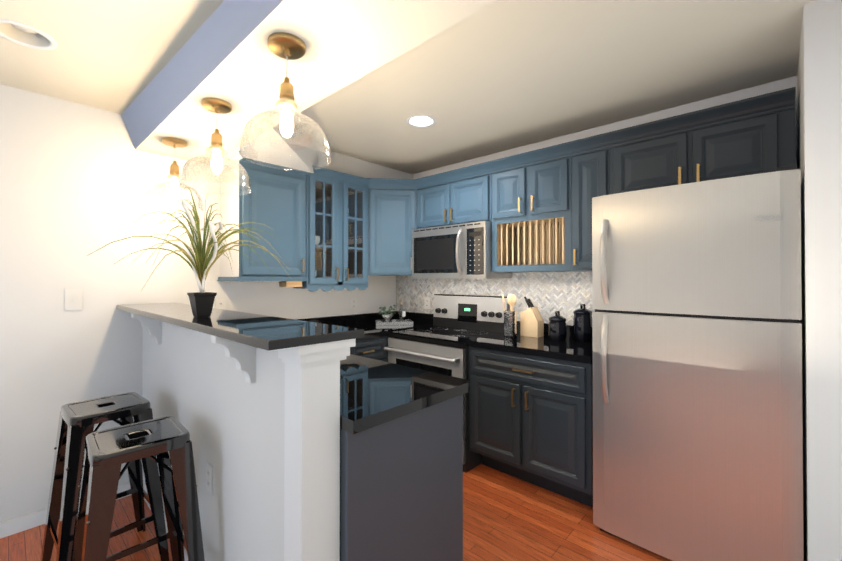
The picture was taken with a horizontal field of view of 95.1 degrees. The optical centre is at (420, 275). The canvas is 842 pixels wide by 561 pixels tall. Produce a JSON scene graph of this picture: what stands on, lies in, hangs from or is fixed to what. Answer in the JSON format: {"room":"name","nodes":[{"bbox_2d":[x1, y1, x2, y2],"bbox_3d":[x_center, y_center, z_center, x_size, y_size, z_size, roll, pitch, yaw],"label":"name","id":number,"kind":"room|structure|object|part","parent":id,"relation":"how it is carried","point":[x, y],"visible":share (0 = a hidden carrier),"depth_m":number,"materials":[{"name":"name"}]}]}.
{"room":"kitchen","nodes":[
{"label":"kitchen","id":0,"kind":"room"},
{"bbox_2d":[0,0,223,113],"bbox_3d":[-0.685,-1.105,-1.158,6.500,0.170,3.730,0,-1,43],"label":"ceiling","id":1,"kind":"structure","parent":0,"point":[114,56],"depth_m":1.68,"materials":[{"name":"paint"}]},
{"bbox_2d":[0,19,57,49],"bbox_3d":[-1.647,-1.034,1.597,0.204,0.079,0.204,0,-1,43],"label":"recessed light","id":2,"kind":"object","parent":1,"relation":"in","point":[22,34],"visible":0.54,"depth_m":1.63,"materials":[{"name":"white metal"}]},
{"bbox_2d":[121,0,496,163],"bbox_3d":[0.704,-0.993,0.337,6.500,0.370,0.494,0,-1,43],"label":"bulkhead","id":3,"kind":"object","parent":1,"relation":"attached to","point":[225,53],"visible":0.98,"depth_m":1.47,"materials":[{"name":"paint"}]},
{"bbox_2d":[143,137,203,212],"bbox_3d":[-1.449,-0.595,2.263,0.300,0.397,0.300,0,-1,43],"label":"pendant light","id":4,"kind":"object","parent":3,"relation":"hanging from","point":[174,172],"visible":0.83,"depth_m":2.24,"materials":[{"name":"clear glass"}]},
{"bbox_3d":[-1.449,-0.526,2.262,0.046,0.118,0.046,0,-1,43],"label":"bulb","id":5,"kind":"part","parent":4,"relation":"part of","materials":[{"name":"white glass"}]},
{"bbox_2d":[178,98,251,195],"bbox_3d":[-0.946,-0.598,1.783,0.300,0.397,0.300,0,-1,43],"label":"pendant light","id":6,"kind":"object","parent":3,"relation":"hanging from","point":[217,106],"visible":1,"depth_m":1.76,"materials":[{"name":"clear glass"}]},
{"bbox_3d":[-0.946,-0.530,1.782,0.046,0.118,0.046,0,-1,43],"label":"bulb","id":7,"kind":"part","parent":6,"relation":"part of","materials":[{"name":"white glass"}]},
{"bbox_2d":[239,32,330,170],"bbox_3d":[-0.463,-0.602,1.327,0.300,0.397,0.300,0,-1,43],"label":"pendant light","id":8,"kind":"object","parent":3,"relation":"hanging from","point":[286,46],"visible":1,"depth_m":1.31,"materials":[{"name":"clear glass"}]},
{"bbox_3d":[-0.463,-0.533,1.326,0.046,0.118,0.046,0,-1,43],"label":"bulb","id":9,"kind":"part","parent":8,"relation":"part of","materials":[{"name":"white glass"}]},
{"bbox_2d":[0,84,395,522],"bbox_3d":[-2.304,0.095,1.954,0.120,2.520,6.300,0,-1,43],"label":"wall","id":10,"kind":"structure","parent":0,"point":[77,181],"depth_m":2.22,"materials":[{"name":"paint"}]},
{"bbox_2d":[0,483,130,538],"bbox_3d":[-3.046,1.310,1.047,0.014,0.075,3.775,0,-1,43],"label":"baseboard","id":11,"kind":"structure","parent":10,"relation":"attached to","point":[21,523],"depth_m":2.05,"materials":[{"name":"white wood"}]},
{"bbox_2d":[64,289,81,309],"bbox_3d":[-1.984,0.136,2.198,0.016,0.120,0.075,0,-1,43],"label":"light switch","id":12,"kind":"object","parent":10,"relation":"attached to","point":[73,299],"visible":1,"depth_m":2.20,"materials":[{"name":"white plastic"}]},
{"bbox_2d":[215,299,225,309],"bbox_3d":[-1.448,0.226,2.781,0.008,0.115,0.070,0,-1,43],"label":"outlet","id":13,"kind":"object","parent":10,"relation":"attached to","point":[220,303],"visible":0.65,"depth_m":2.78,"materials":[{"name":"white plastic"}]},
{"bbox_2d":[217,155,369,291],"bbox_3d":[-0.955,-0.358,3.041,0.378,0.973,1.165,0,-1,43],"label":"upper cabinet","id":14,"kind":"object","parent":10,"relation":"attached to","point":[317,220],"visible":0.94,"depth_m":2.87,"materials":[{"name":"blue wood"}]},
{"bbox_2d":[351,298,356,309],"bbox_3d":[-0.638,0.268,3.653,0.008,0.115,0.070,0,-1,43],"label":"electrical outlet","id":15,"kind":"object","parent":10,"relation":"attached to","point":[353,303],"visible":1,"depth_m":3.65,"materials":[{"name":"white plastic"}]},
{"bbox_2d":[366,178,417,275],"bbox_3d":[-0.253,-0.422,3.586,0.666,0.838,0.698,0,-1,43],"label":"upper cabinet","id":16,"kind":"object","parent":10,"relation":"attached to","point":[392,214],"visible":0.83,"depth_m":3.38,"materials":[{"name":"blue wood"}]},
{"bbox_2d":[142,322,355,560],"bbox_3d":[-1.000,0.776,1.802,1.991,1.155,0.195,0,-1,43],"label":"wall","id":17,"kind":"structure","parent":0,"point":[266,445],"depth_m":1.31,"materials":[{"name":"paint"}]},
{"bbox_2d":[143,481,187,560],"bbox_3d":[-1.080,1.316,1.788,1.845,0.075,0.014,0,-1,43],"label":"baseboard","id":18,"kind":"structure","parent":17,"relation":"attached to","point":[144,485],"depth_m":2.02,"materials":[{"name":"white wood"}]},
{"bbox_2d":[131,313,255,383],"bbox_3d":[-1.067,0.285,1.704,1.230,0.176,0.130,0,-1,43],"label":"corbel","id":19,"kind":"object","parent":17,"relation":"attached to","point":[243,356],"visible":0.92,"depth_m":1.32,"materials":[{"name":"white wood"}]},
{"bbox_2d":[206,462,212,494],"bbox_3d":[-0.890,0.852,1.619,0.070,0.115,0.008,0,-1,43],"label":"outlet","id":20,"kind":"object","parent":17,"relation":"attached to","point":[209,477],"visible":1,"depth_m":1.61,"materials":[{"name":"white plastic"}]},
{"bbox_2d":[117,303,363,350],"bbox_3d":[-1.017,0.186,1.778,2.000,0.025,0.311,0,-1,43],"label":"bar","id":21,"kind":"object","parent":17,"relation":"on","point":[265,332],"visible":0.95,"depth_m":1.28,"materials":[{"name":"black stone"}]},
{"bbox_2d":[87,187,290,317],"bbox_3d":[-0.926,-0.098,1.599,0.757,0.538,0.732,0,-1,43],"label":"potted plant","id":22,"kind":"object","parent":21,"relation":"on","point":[202,300],"visible":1,"depth_m":1.59,"materials":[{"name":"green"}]},
{"bbox_2d":[222,116,412,178],"bbox_3d":[-0.529,-0.911,3.072,0.970,0.249,1.836,0,-1,43],"label":"wall","id":23,"kind":"structure","parent":0,"point":[342,163],"depth_m":2.76,"materials":[{"name":"paint"}]},
{"bbox_2d":[0,463,671,560],"bbox_3d":[0.114,1.367,-0.302,6.720,0.060,6.300,0,-1,43],"label":"floor","id":24,"kind":"structure","parent":0,"point":[507,517],"depth_m":2.03,"materials":[{"name":"brown wood"}]},
{"bbox_2d":[41,392,168,560],"bbox_3d":[-1.460,0.973,1.783,0.400,0.760,0.400,0,-1,40],"label":"stool","id":25,"kind":"object","parent":24,"relation":"on","point":[78,421],"visible":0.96,"depth_m":1.75,"materials":[{"name":"black metal"}]},
{"bbox_2d":[71,416,204,560],"bbox_3d":[-1.058,0.970,1.437,0.414,0.760,0.414,0,-1,43],"label":"stool","id":26,"kind":"object","parent":24,"relation":"on","point":[166,441],"visible":1,"depth_m":1.41,"materials":[{"name":"black metal"}]},
{"bbox_2d":[350,347,353,354],"bbox_3d":[-0.904,0.924,2.896,0.595,0.876,0.448,0,-1,43],"label":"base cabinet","id":27,"kind":"object","parent":24,"relation":"on","point":[351,348],"depth_m":2.88,"materials":[{"name":"blue wood"}]},
{"bbox_2d":[354,336,389,361],"bbox_3d":[-0.625,0.927,3.196,0.595,0.876,0.372,0,-1,43],"label":"base cabinet","id":28,"kind":"object","parent":24,"relation":"on","point":[372,348],"depth_m":3.04,"materials":[{"name":"blue wood"}]},
{"bbox_2d":[295,311,433,339],"bbox_3d":[-0.748,0.426,3.085,0.615,0.125,2.096,0,-1,43],"label":"countertop","id":29,"kind":"structure","parent":28,"relation":"on","point":[366,321],"depth_m":3.54,"materials":[{"name":"black stone"}]},
{"bbox_2d":[375,319,412,324],"bbox_3d":[-0.258,0.438,3.626,0.340,0.028,0.230,0,0,-9],"label":"tray","id":30,"kind":"object","parent":29,"relation":"on","point":[397,322],"visible":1,"depth_m":3.53,"materials":[{"name":"white"}]},
{"bbox_2d":[379,305,396,321],"bbox_3d":[-0.317,0.359,3.614,0.182,0.173,0.191,0,-1,43],"label":"potted plant","id":31,"kind":"object","parent":30,"relation":"on","point":[386,317],"visible":0.96,"depth_m":3.58,"materials":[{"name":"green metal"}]},
{"bbox_2d":[398,302,405,321],"bbox_3d":[-0.184,0.348,3.647,0.066,0.195,0.064,0,-1,43],"label":"glass bottle","id":32,"kind":"object","parent":30,"relation":"on","point":[403,313],"visible":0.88,"depth_m":3.64,"materials":[{"name":"clear glass"}]},
{"bbox_2d":[340,394,462,560],"bbox_3d":[-0.537,0.916,1.851,1.400,0.875,0.580,0,-1,43],"label":"base cabinet","id":33,"kind":"object","parent":24,"relation":"on","point":[401,488],"visible":0.38,"depth_m":1.35,"materials":[{"name":"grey wood"}]},
{"bbox_2d":[340,354,468,433],"bbox_3d":[-0.504,0.459,1.857,1.410,0.040,0.630,0,-1,43],"label":"countertop","id":34,"kind":"structure","parent":33,"relation":"on","point":[373,392],"depth_m":1.47,"materials":[{"name":"black stone"}]},
{"bbox_2d":[384,294,509,472],"bbox_3d":[0.204,0.766,3.109,0.770,1.195,0.714,0,-1,43],"label":"range","id":35,"kind":"object","parent":24,"relation":"on","point":[439,346],"visible":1,"depth_m":3.04,"materials":[{"name":"grey metal"}]},
{"bbox_2d":[468,346,592,506],"bbox_3d":[0.819,0.922,2.588,0.825,0.875,0.650,0,-1,43],"label":"base cabinet","id":36,"kind":"object","parent":24,"relation":"on","point":[530,418],"visible":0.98,"depth_m":2.33,"materials":[{"name":"blue wood"}]},
{"bbox_2d":[467,321,592,363],"bbox_3d":[0.836,0.422,2.609,0.830,0.125,0.638,0,-1,43],"label":"countertop","id":37,"kind":"structure","parent":36,"relation":"on","point":[570,348],"depth_m":2.48,"materials":[{"name":"black stone"}]},
{"bbox_2d":[502,294,516,336],"bbox_3d":[0.659,0.291,2.854,0.115,0.310,0.105,0,-1,43],"label":"utensil crock","id":38,"kind":"object","parent":37,"relation":"on","point":[510,322],"visible":0.98,"depth_m":2.81,"materials":[{"name":"grey stone"}]},
{"bbox_2d":[520,296,543,337],"bbox_3d":[0.820,0.299,2.844,0.135,0.293,0.100,0,-1,43],"label":"knife block","id":39,"kind":"object","parent":37,"relation":"on","point":[531,322],"visible":1,"depth_m":2.81,"materials":[{"name":"brown wood"}]},
{"bbox_2d":[548,311,566,340],"bbox_3d":[0.945,0.344,2.666,0.119,0.200,0.119,0,-1,43],"label":"canister","id":40,"kind":"object","parent":37,"relation":"on","point":[557,330],"visible":1,"depth_m":2.62,"materials":[{"name":"black ceramic"}]},
{"bbox_2d":[573,304,591,340],"bbox_3d":[1.116,0.319,2.651,0.128,0.250,0.128,0,-1,43],"label":"canister","id":41,"kind":"object","parent":37,"relation":"on","point":[582,324],"visible":0.94,"depth_m":2.60,"materials":[{"name":"black ceramic"}]},
{"bbox_2d":[592,165,803,560],"bbox_3d":[1.406,0.460,2.000,0.800,1.790,0.727,0,-1,43],"label":"refrigerator","id":42,"kind":"object","parent":24,"relation":"on","point":[697,375],"visible":1,"depth_m":1.72,"materials":[{"name":"grey metal"}]},
{"bbox_2d":[298,0,817,173],"bbox_3d":[1.497,-1.112,1.192,6.500,0.120,1.836,0,-1,43],"label":"ceiling","id":43,"kind":"structure","parent":0,"point":[497,76],"depth_m":1.99,"materials":[{"name":"paint"}]},
{"bbox_2d":[406,115,435,127],"bbox_3d":[0.000,-1.076,2.593,0.204,0.079,0.204,0,-1,43],"label":"recessed light","id":44,"kind":"object","parent":43,"relation":"in","point":[420,121],"visible":0.58,"depth_m":2.64,"materials":[{"name":"white metal"}]},
{"bbox_2d":[413,76,797,272],"bbox_3d":[0.893,0.103,3.078,3.036,2.520,0.120,0,-1,43],"label":"wall","id":45,"kind":"structure","parent":0,"point":[779,85],"depth_m":2.50,"materials":[{"name":"paint"}]},
{"bbox_2d":[415,161,490,228],"bbox_3d":[0.351,-0.625,3.272,0.765,0.436,0.338,0,-1,43],"label":"upper cabinet","id":46,"kind":"object","parent":45,"relation":"attached to","point":[461,195],"depth_m":3.11,"materials":[{"name":"blue wood"}]},
{"bbox_2d":[412,221,511,278],"bbox_3d":[0.308,-0.190,3.222,0.759,0.428,0.448,0,-1,43],"label":"over-the-range microwave","id":47,"kind":"object","parent":46,"relation":"attached to","point":[460,251],"visible":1,"depth_m":3.04,"materials":[{"name":"metal"}]},
{"bbox_2d":[396,272,594,324],"bbox_3d":[0.544,0.171,3.316,2.200,0.388,0.006,0,-1,43],"label":"backsplash","id":48,"kind":"structure","parent":45,"relation":"attached to","point":[564,294],"depth_m":3.07,"materials":[{"name":"tile"}]},
{"bbox_2d":[424,297,429,308],"bbox_3d":[0.060,0.269,3.756,0.070,0.115,0.008,0,-1,43],"label":"electrical outlet","id":49,"kind":"object","parent":48,"relation":"attached to","point":[426,302],"visible":1,"depth_m":3.75,"materials":[{"name":"white plastic"}]},
{"bbox_2d":[492,219,562,266],"bbox_3d":[0.854,-0.229,2.802,0.512,0.308,0.338,0,-1,43],"label":"plate rack","id":50,"kind":"object","parent":45,"relation":"attached to","point":[540,244],"depth_m":2.87,"materials":[{"name":"beige wood"}]},
{"bbox_2d":[491,143,566,226],"bbox_3d":[0.854,-0.615,2.805,0.562,0.463,0.338,0,-1,43],"label":"upper cabinet","id":51,"kind":"object","parent":45,"relation":"attached to","point":[534,207],"depth_m":2.66,"materials":[{"name":"blue wood"}]},
{"bbox_2d":[559,132,610,271],"bbox_3d":[1.143,-0.440,2.535,0.275,0.818,0.338,0,-1,43],"label":"upper cabinet","id":52,"kind":"object","parent":45,"relation":"attached to","point":[589,158],"depth_m":2.42,"materials":[{"name":"blue wood"}]},
{"bbox_2d":[611,87,795,193],"bbox_3d":[1.541,-0.648,2.167,0.808,0.408,0.338,0,-1,43],"label":"upper cabinet","id":53,"kind":"object","parent":45,"relation":"attached to","point":[753,135],"depth_m":1.99,"materials":[{"name":"blue wood"}]},
{"bbox_2d":[797,0,841,560],"bbox_3d":[3.072,0.084,0.574,3.564,2.520,0.825,0,-1,43],"label":"wall","id":54,"kind":"structure","parent":0,"point":[819,92],"depth_m":1.46,"materials":[{"name":"paint"}]}
]}

